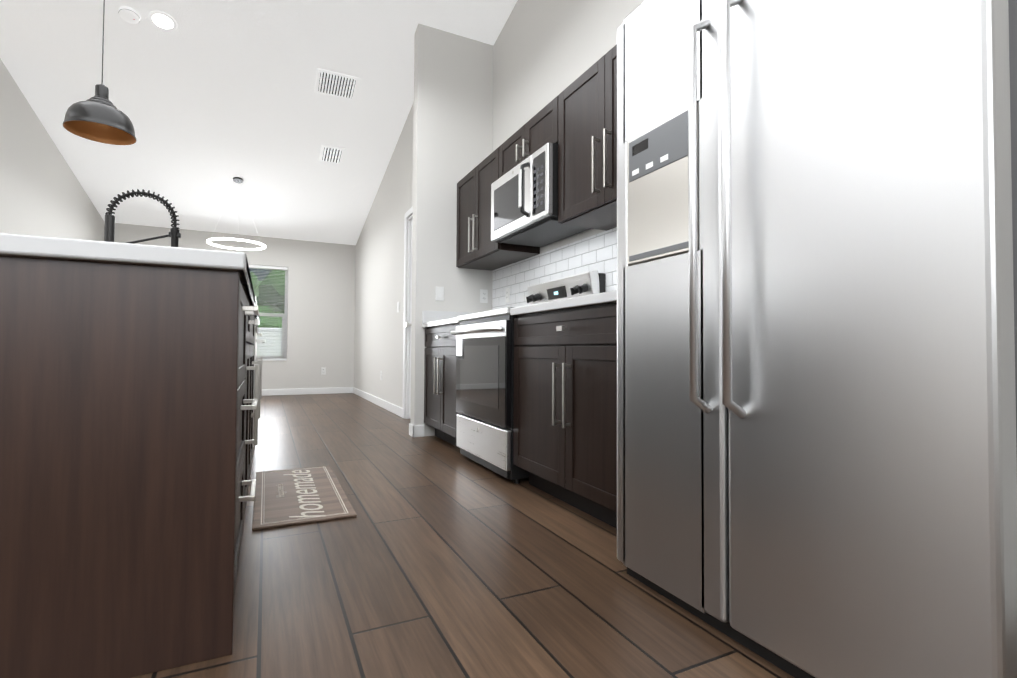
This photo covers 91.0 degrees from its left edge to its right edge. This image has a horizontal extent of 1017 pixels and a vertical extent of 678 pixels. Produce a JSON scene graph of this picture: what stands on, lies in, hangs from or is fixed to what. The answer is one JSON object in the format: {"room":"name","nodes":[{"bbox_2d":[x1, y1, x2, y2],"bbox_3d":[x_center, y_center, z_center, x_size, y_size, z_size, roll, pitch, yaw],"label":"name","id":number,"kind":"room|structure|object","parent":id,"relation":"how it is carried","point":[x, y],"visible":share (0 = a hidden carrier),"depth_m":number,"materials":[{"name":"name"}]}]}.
{"room":"kitchen","nodes":[
{"label":"kitchen","id":0,"kind":"room"},
{"bbox_2d":[0,58,104,240],"bbox_3d":[-4.817,-0.746,5.304,0.120,3.076,3.000,1,-1,-26],"label":"wall","id":1,"kind":"structure","parent":0,"point":[41,195],"depth_m":4.66,"materials":[{"name":"white paint"}]},
{"bbox_2d":[104,223,355,388],"bbox_3d":[-4.037,-0.360,7.408,3.370,2.412,0.120,1,-1,-26],"label":"wall","id":2,"kind":"structure","parent":0,"point":[319,302],"depth_m":7.78,"materials":[{"name":"white paint"}]},
{"bbox_2d":[253,268,287,360],"bbox_3d":[-3.966,-0.393,7.434,1.237,1.437,0.127,1,-1,-26],"label":"nook window","id":3,"kind":"structure","parent":2,"relation":"in","point":[284,355],"depth_m":7.68,"materials":[{"name":"white"}]},
{"bbox_2d":[249,265,287,359],"bbox_3d":[-3.953,-0.403,7.407,1.227,1.415,0.056,1,-1,-26],"label":"window blinds","id":4,"kind":"object","parent":3,"relation":"attached to","point":[268,268],"visible":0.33,"depth_m":7.58,"materials":[{"name":"white plastic"}]},
{"bbox_2d":[262,387,351,395],"bbox_3d":[-3.958,0.798,7.348,3.255,0.095,0.014,1,-1,-26],"label":"baseboard","id":5,"kind":"structure","parent":2,"relation":"attached to","point":[300,391],"depth_m":7.74,"materials":[{"name":"white wood"}]},
{"bbox_2d":[321,367,325,374],"bbox_3d":[-2.911,0.503,7.863,0.070,0.115,0.010,1,-1,-26],"label":"outlet","id":6,"kind":"object","parent":2,"relation":"attached to","point":[323,370],"visible":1,"depth_m":7.86,"materials":[{"name":"white plastic"}]},
{"bbox_2d":[0,0,517,244],"bbox_3d":[-3.706,-2.889,1.719,8.990,2.472,10.740,1,-1,-26],"label":"ceiling","id":7,"kind":"structure","parent":0,"point":[211,99],"depth_m":4.66,"materials":[{"name":"white paint"}]},
{"bbox_2d":[63,0,135,144],"bbox_3d":[-2.178,-1.929,2.696,0.306,1.659,0.306,1,-1,-26],"label":"pendant lamp","id":8,"kind":"object","parent":7,"relation":"hanging from","point":[99,116],"visible":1,"depth_m":2.66,"materials":[{"name":"black metal"}]},
{"bbox_2d":[118,6,140,23],"bbox_3d":[-2.853,-2.431,3.763,0.132,0.040,0.132,1,-14,-26],"label":"smoke detector","id":9,"kind":"object","parent":7,"relation":"attached to","point":[129,14],"visible":1,"depth_m":3.74,"materials":[{"name":"white plastic"}]},
{"bbox_2d":[148,11,176,30],"bbox_3d":[-2.662,-2.446,3.849,0.188,0.008,0.188,1,-14,-26],"label":"recessed light","id":10,"kind":"object","parent":7,"relation":"in","point":[162,21],"visible":1,"depth_m":3.85,"materials":[{"name":"white"}]},
{"bbox_2d":[207,232,265,250],"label":"ring pendant light","id":11,"kind":"object","parent":7,"relation":"hanging from","point":[211,239],"depth_m":5.95,"materials":[{"name":"white plastic"}]},
{"bbox_2d":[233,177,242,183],"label":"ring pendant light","id":12,"kind":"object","parent":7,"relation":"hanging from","point":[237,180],"depth_m":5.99,"materials":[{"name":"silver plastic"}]},
{"bbox_2d":[319,145,344,164],"bbox_3d":[-2.014,-2.095,5.701,0.250,0.012,0.340,1,-14,-26],"label":"ceiling vent","id":13,"kind":"object","parent":7,"relation":"in","point":[331,155],"visible":1,"depth_m":5.69,"materials":[{"name":"white metal"}]},
{"bbox_2d":[314,68,359,101],"bbox_3d":[-1.601,-2.362,4.662,0.370,0.011,0.330,1,-14,-26],"label":"ceiling vent","id":14,"kind":"object","parent":7,"relation":"in","point":[334,84],"visible":1,"depth_m":4.65,"materials":[{"name":"white metal"}]},
{"bbox_2d":[352,29,459,435],"bbox_3d":[-1.487,-0.859,6.198,0.150,3.380,4.540,1,-1,-26],"label":"wall","id":15,"kind":"structure","parent":0,"point":[422,172],"depth_m":4.19,"materials":[{"name":"white paint"}]},
{"bbox_2d":[352,387,402,416],"bbox_3d":[-1.786,0.792,6.580,0.014,0.095,3.230,1,-1,-26],"label":"baseboard","id":16,"kind":"structure","parent":15,"relation":"attached to","point":[397,410],"depth_m":6.16,"materials":[{"name":"white wood"}]},
{"bbox_2d":[402,206,412,418],"bbox_3d":[-0.825,-0.250,4.745,0.153,2.102,0.934,1,-1,-26],"label":"hall door","id":17,"kind":"structure","parent":15,"relation":"in","point":[407,324],"depth_m":5.08,"materials":[{"name":"white"}]},
{"bbox_2d":[435,286,443,300],"bbox_3d":[-0.565,-0.373,4.105,0.070,0.115,0.011,1,-1,-26],"label":"outlet","id":18,"kind":"object","parent":15,"relation":"attached to","point":[439,294],"visible":1,"depth_m":4.10,"materials":[{"name":"white plastic"}]},
{"bbox_2d":[131,393,794,677],"bbox_3d":[-3.726,0.762,1.633,8.990,0.100,10.740,1,-1,-26],"label":"floor","id":19,"kind":"structure","parent":0,"point":[436,557],"depth_m":1.49,"materials":[{"name":"brown wood"}]},
{"bbox_2d":[0,245,264,677],"bbox_3d":[-1.527,0.299,2.159,0.844,0.876,2.650,1,-1,-26],"label":"kitchen island","id":20,"kind":"object","parent":19,"relation":"on","point":[130,386],"depth_m":1.05,"materials":[{"name":"brown wood"}]},
{"bbox_2d":[0,233,246,260],"bbox_3d":[-1.661,-0.161,2.109,1.068,0.040,2.680,1,-1,-26],"label":"island countertop","id":21,"kind":"structure","parent":20,"relation":"on","point":[33,242],"depth_m":1.03,"materials":[{"name":"white stone"}]},
{"bbox_2d":[104,189,180,246],"bbox_3d":[-1.565,-0.415,2.125,0.282,0.461,0.105,1,-1,-26],"label":"faucet","id":22,"kind":"object","parent":21,"relation":"on","point":[174,234],"visible":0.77,"depth_m":2.14,"materials":[{"name":"black metal"}]},
{"bbox_2d":[252,465,356,530],"bbox_3d":[-1.019,0.740,2.435,0.390,0.012,0.980,1,-1,-26],"label":"kitchen mat","id":23,"kind":"object","parent":19,"relation":"on","point":[290,497],"visible":1,"depth_m":2.29,"materials":[{"name":"beige fabric"}]},
{"bbox_2d":[424,324,459,447],"bbox_3d":[-0.230,0.344,3.782,0.592,0.876,0.853,1,-1,-26],"label":"base cabinet","id":24,"kind":"object","parent":19,"relation":"on","point":[440,413],"depth_m":3.65,"materials":[{"name":"black wood"}]},
{"bbox_2d":[450,270,604,483],"bbox_3d":[0.073,0.188,3.032,0.699,1.156,0.756,1,-1,-26],"label":"range","id":25,"kind":"object","parent":19,"relation":"on","point":[485,345],"visible":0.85,"depth_m":2.83,"materials":[{"name":"silver metal"}]},
{"bbox_2d":[513,303,616,528],"bbox_3d":[0.508,0.313,2.260,0.592,0.876,0.997,1,-1,-26],"label":"base cabinet","id":26,"kind":"object","parent":19,"relation":"on","point":[565,411],"depth_m":2.10,"materials":[{"name":"black wood"}]},
{"bbox_2d":[422,290,616,327],"bbox_3d":[0.150,-0.180,2.992,0.611,0.139,2.628,1,-1,-26],"label":"countertop","id":27,"kind":"structure","parent":26,"relation":"on","point":[430,319],"depth_m":2.30,"materials":[{"name":"grey stone"}]},
{"bbox_2d":[617,0,1016,677],"bbox_3d":[0.842,-0.150,1.322,0.789,1.760,0.920,1,-1,-26],"label":"fridge","id":28,"kind":"object","parent":19,"relation":"on","point":[815,338],"visible":1,"depth_m":0.99,"materials":[{"name":"grey metal"}]},
{"bbox_2d":[460,36,491,312],"bbox_3d":[-0.349,-0.895,4.367,0.300,3.380,0.250,1,-1,-26],"label":"wall","id":29,"kind":"structure","parent":0,"point":[476,102],"depth_m":4.27,"materials":[{"name":"white paint"}]},
{"bbox_2d":[480,289,487,302],"bbox_3d":[-0.209,-0.367,4.278,0.070,0.115,0.010,1,-1,-26],"label":"outlet","id":30,"kind":"object","parent":29,"relation":"attached to","point":[483,296],"visible":1,"depth_m":4.28,"materials":[{"name":"white plastic"}]},
{"bbox_2d":[488,0,644,310],"bbox_3d":[1.181,-1.615,1.739,0.140,4.712,6.320,1,-1,-26],"label":"wall","id":31,"kind":"structure","parent":0,"point":[542,47],"depth_m":3.58,"materials":[{"name":"white paint"}]},
{"bbox_2d":[456,150,539,270],"bbox_3d":[-0.105,-0.958,3.875,0.328,0.715,0.840,1,-1,-26],"label":"upper cabinet","id":32,"kind":"object","parent":31,"relation":"attached to","point":[475,249],"depth_m":3.76,"materials":[{"name":"brown wood"}]},
{"bbox_2d":[496,97,555,179],"bbox_3d":[0.248,-1.198,3.154,0.328,0.264,0.770,1,-1,-26],"label":"upper cabinet","id":33,"kind":"object","parent":31,"relation":"attached to","point":[540,130],"depth_m":3.03,"materials":[{"name":"brown wood"}]},
{"bbox_2d":[491,143,590,246],"bbox_3d":[0.194,-0.856,3.117,0.448,0.412,0.762,1,-1,-26],"label":"microwave","id":34,"kind":"object","parent":33,"relation":"attached to","point":[524,202],"visible":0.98,"depth_m":2.95,"materials":[{"name":"silver metal"}]},
{"bbox_2d":[492,227,616,309],"bbox_3d":[0.434,-0.380,3.117,0.002,0.468,2.618,1,-1,-26],"label":"backsplash","id":35,"kind":"structure","parent":31,"relation":"attached to","point":[598,252],"depth_m":3.33,"materials":[{"name":"tile"}]},
{"bbox_2d":[505,288,509,302],"bbox_3d":[-0.009,-0.352,4.015,0.010,0.115,0.070,1,-1,-26],"label":"outlet","id":36,"kind":"object","parent":35,"relation":"attached to","point":[507,298],"visible":1,"depth_m":4.00,"materials":[{"name":"white plastic"}]},
{"bbox_2d":[556,44,616,230],"bbox_3d":[0.599,-0.988,2.421,0.328,0.715,0.840,1,-1,-26],"label":"upper cabinet","id":37,"kind":"object","parent":31,"relation":"attached to","point":[576,120],"depth_m":2.49,"materials":[{"name":"brown wood"}]},
{"label":"outside","id":38,"kind":"structure","parent":0,"visible":0},
{"bbox_3d":[-22.119,1.380,22.659,100.000,0.250,80.000,1,-1,-26],"label":"ground","id":39,"kind":"structure","parent":38,"visible":0},
{"bbox_2d":[250,270,284,327],"bbox_3d":[-9.519,-0.235,19.199,13.961,4.973,5.746,1,-1,-26],"label":"hedge","id":40,"kind":"object","parent":39,"relation":"on","point":[267,323],"depth_m":17.29,"materials":[{"name":"green plant"}]},
{"bbox_2d":[257,328,281,355],"bbox_3d":[-15.844,0.224,12.409,50.480,1.650,0.160,1,-1,-26],"label":"fence","id":41,"kind":"object","parent":39,"relation":"on","point":[269,340],"depth_m":16.30,"materials":[{"name":"white plastic"}]}
]}

